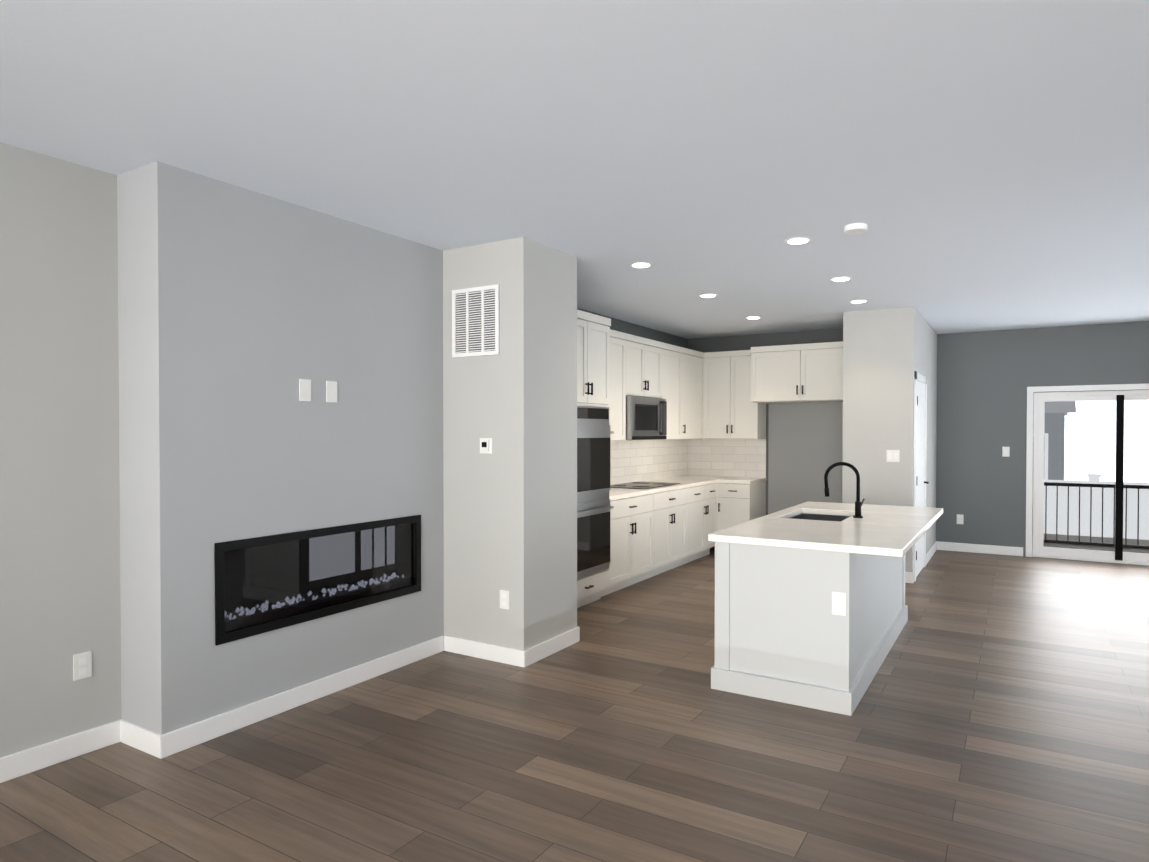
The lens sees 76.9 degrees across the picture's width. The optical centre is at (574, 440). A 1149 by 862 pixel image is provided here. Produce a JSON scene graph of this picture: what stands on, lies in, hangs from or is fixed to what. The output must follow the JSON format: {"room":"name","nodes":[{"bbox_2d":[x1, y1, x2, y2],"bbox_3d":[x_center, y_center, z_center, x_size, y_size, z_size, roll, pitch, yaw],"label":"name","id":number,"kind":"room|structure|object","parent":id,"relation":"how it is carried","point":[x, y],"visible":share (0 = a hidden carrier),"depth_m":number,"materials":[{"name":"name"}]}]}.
{"room":"living room","nodes":[
{"label":"living room","id":0,"kind":"room"},
{"bbox_2d":[0,142,121,757],"bbox_3d":[-2.968,0.102,2.419,0.210,2.720,7.750,0,1,32],"label":"wall","id":1,"kind":"structure","parent":0,"point":[60,598],"depth_m":3.26,"materials":[{"name":"paint"}]},
{"bbox_2d":[0,721,115,782],"bbox_3d":[-3.490,1.423,1.372,0.014,0.105,4.990,0,1,32],"label":"baseboard","id":2,"kind":"structure","parent":1,"relation":"attached to","point":[45,755],"depth_m":3.25,"materials":[{"name":"white wood"}]},
{"bbox_2d":[73,651,91,680],"bbox_3d":[-2.276,1.040,3.350,0.008,0.120,0.075,0,1,32],"label":"outlet","id":3,"kind":"object","parent":1,"relation":"attached to","point":[82,665],"visible":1,"depth_m":3.35,"materials":[{"name":"white plastic"}]},
{"bbox_2d":[117,161,443,734],"bbox_3d":[-1.567,0.078,4.223,0.410,2.720,1.910,0,1,32],"label":"wall","id":4,"kind":"structure","parent":0,"point":[242,311],"depth_m":3.71,"materials":[{"name":"paint"}]},
{"bbox_2d":[116,719,155,756],"bbox_3d":[-2.041,1.397,3.403,0.330,0.105,0.017,0,1,32],"label":"baseboard","id":5,"kind":"structure","parent":4,"relation":"attached to","point":[128,733],"depth_m":3.41,"materials":[{"name":"white wood"}]},
{"bbox_2d":[152,635,443,758],"bbox_3d":[-1.389,1.387,4.123,0.017,0.105,1.924,0,1,32],"label":"baseboard","id":6,"kind":"structure","parent":4,"relation":"attached to","point":[178,740],"depth_m":3.86,"materials":[{"name":"white wood"}]},
{"bbox_2d":[299,379,310,400],"bbox_3d":[-1.476,-0.278,3.968,0.006,0.120,0.075,0,1,32],"label":"switch plate","id":7,"kind":"object","parent":4,"relation":"attached to","point":[304,389],"visible":1,"depth_m":3.96,"materials":[{"name":"white plastic"}]},
{"bbox_2d":[215,515,420,645],"bbox_3d":[-1.469,0.739,4.189,0.222,0.500,1.420,0,1,32],"label":"fireplace insert","id":8,"kind":"object","parent":4,"relation":"in","point":[263,584],"visible":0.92,"depth_m":4.02,"materials":[{"name":"black glass"}]},
{"bbox_2d":[326,381,336,401],"bbox_3d":[-1.382,-0.280,4.122,0.006,0.120,0.075,0,1,32],"label":"switch plate","id":9,"kind":"object","parent":4,"relation":"attached to","point":[331,391],"visible":1,"depth_m":4.12,"materials":[{"name":"white plastic"}]},
{"bbox_2d":[443,237,576,649],"bbox_3d":[-0.612,0.066,5.138,1.080,2.720,0.650,0,1,32],"label":"wall","id":10,"kind":"structure","parent":0,"point":[510,513],"depth_m":4.77,"materials":[{"name":"paint"}]},
{"bbox_2d":[452,284,499,357],"bbox_3d":[-0.653,-0.784,4.763,0.390,0.450,0.013,0,1,32],"label":"air vent","id":11,"kind":"object","parent":10,"relation":"in","point":[475,322],"visible":1,"depth_m":4.76,"materials":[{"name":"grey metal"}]},
{"bbox_2d":[444,635,519,666],"bbox_3d":[-0.608,1.379,4.762,0.630,0.105,0.017,0,1,32],"label":"baseboard","id":12,"kind":"structure","parent":10,"relation":"attached to","point":[491,652],"depth_m":4.75,"materials":[{"name":"white wood"}]},
{"bbox_2d":[480,438,491,453],"bbox_3d":[-0.583,0.032,4.725,0.100,0.100,0.023,0,1,32],"label":"thermostat","id":13,"kind":"object","parent":10,"relation":"attached to","point":[485,445],"visible":1,"depth_m":4.71,"materials":[{"name":"white plastic"}]},
{"bbox_2d":[500,590,508,609],"bbox_3d":[-0.451,1.022,4.666,0.075,0.120,0.008,0,1,32],"label":"outlet","id":14,"kind":"object","parent":10,"relation":"attached to","point":[504,599],"visible":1,"depth_m":4.66,"materials":[{"name":"white plastic"}]},
{"bbox_2d":[516,626,579,666],"bbox_3d":[-0.146,1.377,4.870,0.017,0.105,0.678,0,1,32],"label":"baseboard","id":15,"kind":"structure","parent":10,"relation":"attached to","point":[529,656],"depth_m":4.82,"materials":[{"name":"white wood"}]},
{"bbox_2d":[0,546,1148,861],"bbox_3d":[1.418,1.501,3.236,6.950,0.100,13.700,0,1,32],"label":"floor","id":16,"kind":"structure","parent":0,"point":[1000,712],"depth_m":3.30,"materials":[{"name":"brown wood"}]},
{"bbox_2d":[577,310,612,607],"bbox_3d":[-0.165,0.186,6.233,0.689,2.450,0.780,0,1,32],"label":"tall cabinet","id":17,"kind":"object","parent":16,"relation":"on","point":[594,336],"depth_m":6.15,"materials":[{"name":"white wood"}]},
{"bbox_2d":[613,490,656,591],"bbox_3d":[0.282,0.963,7.023,0.635,0.875,1.017,0,1,32],"label":"base cabinet","id":18,"kind":"object","parent":16,"relation":"on","point":[635,516],"depth_m":6.91,"materials":[{"name":"white wood"}]},
{"bbox_2d":[613,474,724,497],"bbox_3d":[0.902,0.493,8.016,0.646,0.040,3.364,0,1,32],"label":"countertop","id":19,"kind":"structure","parent":18,"relation":"on","point":[682,479],"depth_m":8.37,"materials":[{"name":"white stone"}]},
{"bbox_2d":[613,482,676,489],"bbox_3d":[0.715,0.472,7.762,0.520,0.008,0.900,0,1,32],"label":"cooktop","id":20,"kind":"object","parent":19,"relation":"in","point":[624,485],"depth_m":7.77,"materials":[{"name":"black glass"}]},
{"bbox_2d":[657,486,688,574],"bbox_3d":[0.741,0.954,7.770,0.635,0.875,0.964,0,1,32],"label":"base cabinet","id":21,"kind":"object","parent":16,"relation":"on","point":[672,505],"depth_m":7.67,"materials":[{"name":"white wood"}]},
{"bbox_2d":[689,482,704,561],"bbox_3d":[1.104,0.946,8.362,0.635,0.875,0.654,0,1,32],"label":"base cabinet","id":22,"kind":"object","parent":16,"relation":"on","point":[696,493],"depth_m":8.26,"materials":[{"name":"white wood"}]},
{"bbox_2d":[705,482,720,555],"bbox_3d":[1.364,0.941,8.720,0.703,0.875,0.457,0,1,32],"label":"base cabinet","id":23,"kind":"object","parent":16,"relation":"on","point":[712,489],"depth_m":8.64,"materials":[{"name":"white wood"}]},
{"bbox_2d":[721,478,766,529],"bbox_3d":[2.039,0.939,8.902,0.430,0.875,0.673,0,1,32],"label":"base cabinet","id":24,"kind":"object","parent":16,"relation":"on","point":[741,502],"depth_m":8.65,"materials":[{"name":"white wood"}]},
{"bbox_2d":[717,478,764,481],"bbox_3d":[2.063,0.481,8.897,0.410,0.040,0.646,0,1,32],"label":"countertop","id":25,"kind":"structure","parent":24,"relation":"on","point":[718,479],"depth_m":8.72,"materials":[{"name":"white stone"}]},
{"bbox_2d":[711,542,908,715],"bbox_3d":[1.702,0.998,4.968,0.801,0.862,2.256,0,1,32],"label":"kitchen island","id":26,"kind":"object","parent":16,"relation":"on","point":[811,609],"depth_m":4.05,"materials":[{"name":"grey paint"}]},
{"bbox_2d":[708,502,942,557],"bbox_3d":[1.810,0.548,4.884,1.030,0.040,2.300,0,1,32],"label":"island countertop","id":27,"kind":"structure","parent":26,"relation":"on","point":[886,531],"depth_m":4.33,"materials":[{"name":"white stone"}]},
{"bbox_2d":[788,510,847,521],"bbox_3d":[1.750,0.666,5.169,0.432,0.228,0.712,0,1,32],"label":"sink","id":28,"kind":"object","parent":27,"relation":"in","point":[803,513],"depth_m":5.48,"materials":[{"name":"grey metal"}]},
{"bbox_2d":[824,462,863,517],"bbox_3d":[1.876,0.335,5.027,0.244,0.382,0.189,0,1,32],"label":"faucet","id":29,"kind":"object","parent":27,"relation":"on","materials":[{"name":"black metal"}]},
{"bbox_2d":[832,592,845,615],"bbox_3d":[1.402,0.863,3.841,0.070,0.120,0.008,0,1,32],"label":"outlet plate","id":30,"kind":"object","parent":26,"relation":"attached to","point":[838,598],"depth_m":3.84,"materials":[{"name":"white plastic"}]},
{"bbox_2d":[842,306,936,572],"bbox_3d":[3.667,0.024,8.302,0.660,2.720,2.380,0,1,32],"label":"wall block","id":31,"kind":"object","parent":16,"relation":"on","point":[887,352],"visible":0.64,"depth_m":7.30,"materials":[{"name":"paint"}]},
{"bbox_2d":[886,450,899,461],"bbox_3d":[3.169,0.149,7.207,0.120,0.120,0.009,0,1,32],"label":"light switch","id":32,"kind":"object","parent":31,"relation":"attached to","point":[892,455],"visible":1,"depth_m":7.21,"materials":[{"name":"white plastic"}]},
{"bbox_2d":[913,371,928,581],"bbox_3d":[3.646,0.349,7.585,0.060,2.090,0.970,0,1,32],"label":"door","id":33,"kind":"structure","parent":31,"relation":"attached to","point":[920,446],"depth_m":7.57,"materials":[{"name":"white wood"}]},
{"bbox_2d":[905,572,913,582],"bbox_3d":[3.046,1.345,7.296,0.674,0.105,0.014,0,1,32],"label":"baseboard","id":34,"kind":"structure","parent":16,"relation":"on","point":[909,576],"depth_m":7.13,"materials":[{"name":"white wood"}]},
{"bbox_2d":[0,0,1148,338],"bbox_3d":[1.418,-1.318,3.198,6.950,0.100,13.700,0,1,32],"label":"ceiling","id":35,"kind":"structure","parent":0,"point":[978,164],"depth_m":2.96,"materials":[{"name":"white paint"}]},
{"bbox_2d":[630,262,652,267],"bbox_3d":[0.491,-1.294,5.329,0.169,0.006,0.169,0,1,-13],"label":"recessed light","id":36,"kind":"object","parent":35,"relation":"in","point":[638,264],"depth_m":5.33,"materials":[{"name":"white plastic"}]},
{"bbox_2d":[699,294,717,297],"bbox_3d":[1.206,-1.309,6.533,0.169,0.006,0.169,0,1,-13],"label":"recessed light","id":37,"kind":"object","parent":35,"relation":"in","point":[702,295],"depth_m":6.51,"materials":[{"name":"white"}]},
{"bbox_2d":[745,316,761,318],"bbox_3d":[1.928,-1.326,7.803,0.169,0.006,0.169,0,1,-13],"label":"recessed light","id":38,"kind":"object","parent":35,"relation":"in","point":[753,317],"depth_m":7.77,"materials":[{"name":"white"}]},
{"bbox_2d":[784,237,811,244],"bbox_3d":[1.437,-1.285,4.654,0.169,0.006,0.169,0,1,-13],"label":"recessed light","id":39,"kind":"object","parent":35,"relation":"in","point":[797,240],"depth_m":4.64,"materials":[{"name":"white"}]},
{"bbox_2d":[830,277,851,280],"bbox_3d":[2.141,-1.300,5.818,0.169,0.006,0.169,0,1,-13],"label":"recessed light","id":40,"kind":"object","parent":35,"relation":"in","point":[836,278],"depth_m":5.82,"materials":[{"name":"white"}]},
{"bbox_2d":[844,223,866,233],"bbox_3d":[1.677,-1.266,4.319,0.129,0.035,0.129,0,1,-13],"label":"smoke detector","id":41,"kind":"object","parent":35,"relation":"attached to","point":[856,228],"visible":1,"depth_m":4.25,"materials":[{"name":"white plastic"}]},
{"bbox_2d":[849,300,867,302],"bbox_3d":[2.677,-1.313,6.826,0.169,0.006,0.169,0,1,-13],"label":"recessed light","id":42,"kind":"object","parent":35,"relation":"in","point":[854,301],"depth_m":6.80,"materials":[{"name":"white"}]},
{"bbox_2d":[577,308,687,348],"bbox_3d":[0.591,0.025,8.272,0.150,2.720,5.950,0,1,32],"label":"wall","id":43,"kind":"structure","parent":0,"point":[637,330],"depth_m":8.48,"materials":[{"name":"paint"}]},
{"bbox_2d":[613,334,628,441],"bbox_3d":[0.149,-0.524,7.063,0.345,1.051,0.975,0,1,32],"label":"upper cabinet","id":44,"kind":"object","parent":43,"relation":"attached to","point":[620,341],"depth_m":7.25,"materials":[{"name":"white wood"}]},
{"bbox_2d":[625,386,660,441],"bbox_3d":[0.587,-0.271,7.692,0.405,0.515,0.645,0,1,32],"label":"upper cabinet","id":45,"kind":"object","parent":43,"relation":"attached to","point":[642,407],"depth_m":7.54,"materials":[{"name":"white"}]},
{"bbox_2d":[626,396,666,439],"bbox_3d":[0.653,-0.239,7.767,0.440,0.450,0.840,0,1,32],"label":"microwave","id":46,"kind":"object","parent":45,"relation":"in","point":[646,416],"depth_m":7.58,"materials":[{"name":"silver metal"}]},
{"bbox_2d":[629,338,664,389],"bbox_3d":[0.599,-0.764,7.793,0.345,0.590,0.860,0,1,32],"label":"upper cabinet","id":47,"kind":"object","parent":43,"relation":"attached to","point":[646,359],"depth_m":7.73,"materials":[{"name":"white wood"}]},
{"bbox_2d":[661,390,668,441],"bbox_3d":[0.807,-0.275,8.050,0.405,0.515,0.195,0,1,32],"label":"upper cabinet","id":48,"kind":"object","parent":43,"relation":"attached to","point":[664,393],"depth_m":8.01,"materials":[{"name":"white wood"}]},
{"bbox_2d":[665,346,680,441],"bbox_3d":[0.973,-0.542,8.405,0.345,1.051,0.684,0,1,32],"label":"upper cabinet","id":49,"kind":"object","parent":43,"relation":"attached to","point":[672,355],"depth_m":8.38,"materials":[{"name":"white wood"}]},
{"bbox_2d":[610,439,765,484],"bbox_3d":[1.072,0.232,7.907,1.046,0.485,3.364,0,1,32],"label":"backsplash","id":50,"kind":"structure","parent":43,"relation":"attached to","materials":[{"name":"tile"}]},
{"bbox_2d":[681,350,708,441],"bbox_3d":[1.317,-0.549,8.900,0.413,1.051,0.747,0,1,32],"label":"upper cabinet","id":51,"kind":"object","parent":43,"relation":"attached to","point":[694,364],"depth_m":8.93,"materials":[{"name":"white wood"}]},
{"bbox_2d":[688,328,842,514],"bbox_3d":[2.474,0.014,9.093,2.200,2.720,0.120,0,1,32],"label":"wall","id":52,"kind":"structure","parent":0,"point":[727,343],"depth_m":9.06,"materials":[{"name":"paint"}]},
{"bbox_2d":[709,350,765,441],"bbox_3d":[1.991,-0.551,9.082,0.720,1.051,0.383,0,1,32],"label":"upper cabinet","id":53,"kind":"object","parent":52,"relation":"attached to","point":[732,418],"depth_m":8.94,"materials":[{"name":"white wood"}]},
{"bbox_2d":[749,342,842,405],"bbox_3d":[2.726,-0.764,8.492,1.144,0.610,0.615,0,1,32],"label":"upper cabinet","id":54,"kind":"object","parent":52,"relation":"attached to","point":[777,374],"depth_m":8.26,"materials":[{"name":"white wood"}]},
{"bbox_2d":[768,402,842,513],"bbox_3d":[2.902,0.458,8.763,1.120,1.840,0.004,0,1,32],"label":"wall panel","id":55,"kind":"object","parent":52,"relation":"attached to","point":[805,446],"visible":0.43,"depth_m":8.82,"materials":[{"name":"grey paint"}]},
{"bbox_2d":[936,321,1148,555],"bbox_3d":[4.963,0.015,8.990,6.550,2.720,0.150,0,1,32],"label":"wall","id":56,"kind":"structure","parent":0,"point":[985,379],"depth_m":8.78,"materials":[{"name":"paint"}]},
{"bbox_2d":[926,541,937,563],"bbox_3d":[4.232,1.328,8.594,0.017,0.105,1.320,0,1,32],"label":"baseboard","id":57,"kind":"structure","parent":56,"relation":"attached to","point":[933,549],"depth_m":8.59,"materials":[{"name":"white wood"}]},
{"bbox_2d":[957,514,963,523],"bbox_3d":[4.798,0.975,9.011,0.075,0.120,0.008,0,1,32],"label":"outlet","id":58,"kind":"object","parent":56,"relation":"attached to","point":[960,519],"visible":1,"depth_m":9.01,"materials":[{"name":"white plastic"}]},
{"bbox_2d":[938,541,1022,555],"bbox_3d":[4.980,1.324,8.900,0.910,0.105,0.017,0,1,32],"label":"baseboard","id":59,"kind":"structure","parent":56,"relation":"attached to","point":[979,548],"depth_m":8.89,"materials":[{"name":"white wood"}]},
{"bbox_2d":[1002,447,1009,456],"bbox_3d":[5.212,0.129,8.746,0.075,0.120,0.009,0,1,32],"label":"light switch","id":60,"kind":"object","parent":56,"relation":"attached to","point":[1005,451],"visible":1,"depth_m":8.74,"materials":[{"name":"white plastic"}]},
{"bbox_2d":[1026,383,1148,556],"bbox_3d":[6.152,0.374,8.168,1.790,2.025,0.015,0,1,32],"label":"door frame","id":61,"kind":"structure","parent":56,"relation":"attached to","point":[1029,473],"depth_m":8.60,"materials":[{"name":"white wood"}]},
{"bbox_2d":[1032,390,1148,565],"bbox_3d":[6.186,0.407,8.224,1.652,1.956,0.105,0,1,32],"label":"sliding door","id":62,"kind":"structure","parent":56,"relation":"in","point":[1118,555],"depth_m":8.36,"materials":[{"name":"white"}]},
{"label":"outside","id":63,"kind":"structure","parent":0,"visible":0},
{"bbox_2d":[1043,534,1148,552],"bbox_3d":[6.937,1.506,9.323,5.315,0.230,2.450,0,1,32],"label":"deck","id":64,"kind":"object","parent":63,"point":[1107,540],"depth_m":9.78,"materials":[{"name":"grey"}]},
{"bbox_2d":[1032,482,1148,548],"bbox_3d":[7.104,0.954,9.478,5.200,0.870,0.080,0,1,32],"label":"railing","id":65,"kind":"object","parent":64,"relation":"on","point":[1138,487],"depth_m":9.62,"materials":[{"name":"black metal"}]},
{"bbox_2d":[1064,400,1148,482],"bbox_3d":[13.787,-3.300,22.217,32.000,15.000,0.001,0,1,32],"label":"sky","id":66,"kind":"structure","parent":63,"point":[1091,411],"depth_m":21.20,"materials":[{"name":"white"}]},
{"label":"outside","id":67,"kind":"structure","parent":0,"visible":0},
{"bbox_2d":[1033,393,1075,479],"bbox_3d":[8.672,0.544,18.954,7.150,4.400,3.400,0,1,32],"label":"neighbouring house","id":68,"kind":"structure","parent":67,"point":[1054,414],"depth_m":16.00,"materials":[{"name":"grey"}]},
{"bbox_2d":[1044,474,1148,539],"bbox_3d":[9.761,1.707,11.905,14.180,2.260,0.240,0,1,32],"label":"fence","id":69,"kind":"object","parent":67,"point":[1132,507],"depth_m":12.34,"materials":[{"name":"white"}]}
]}

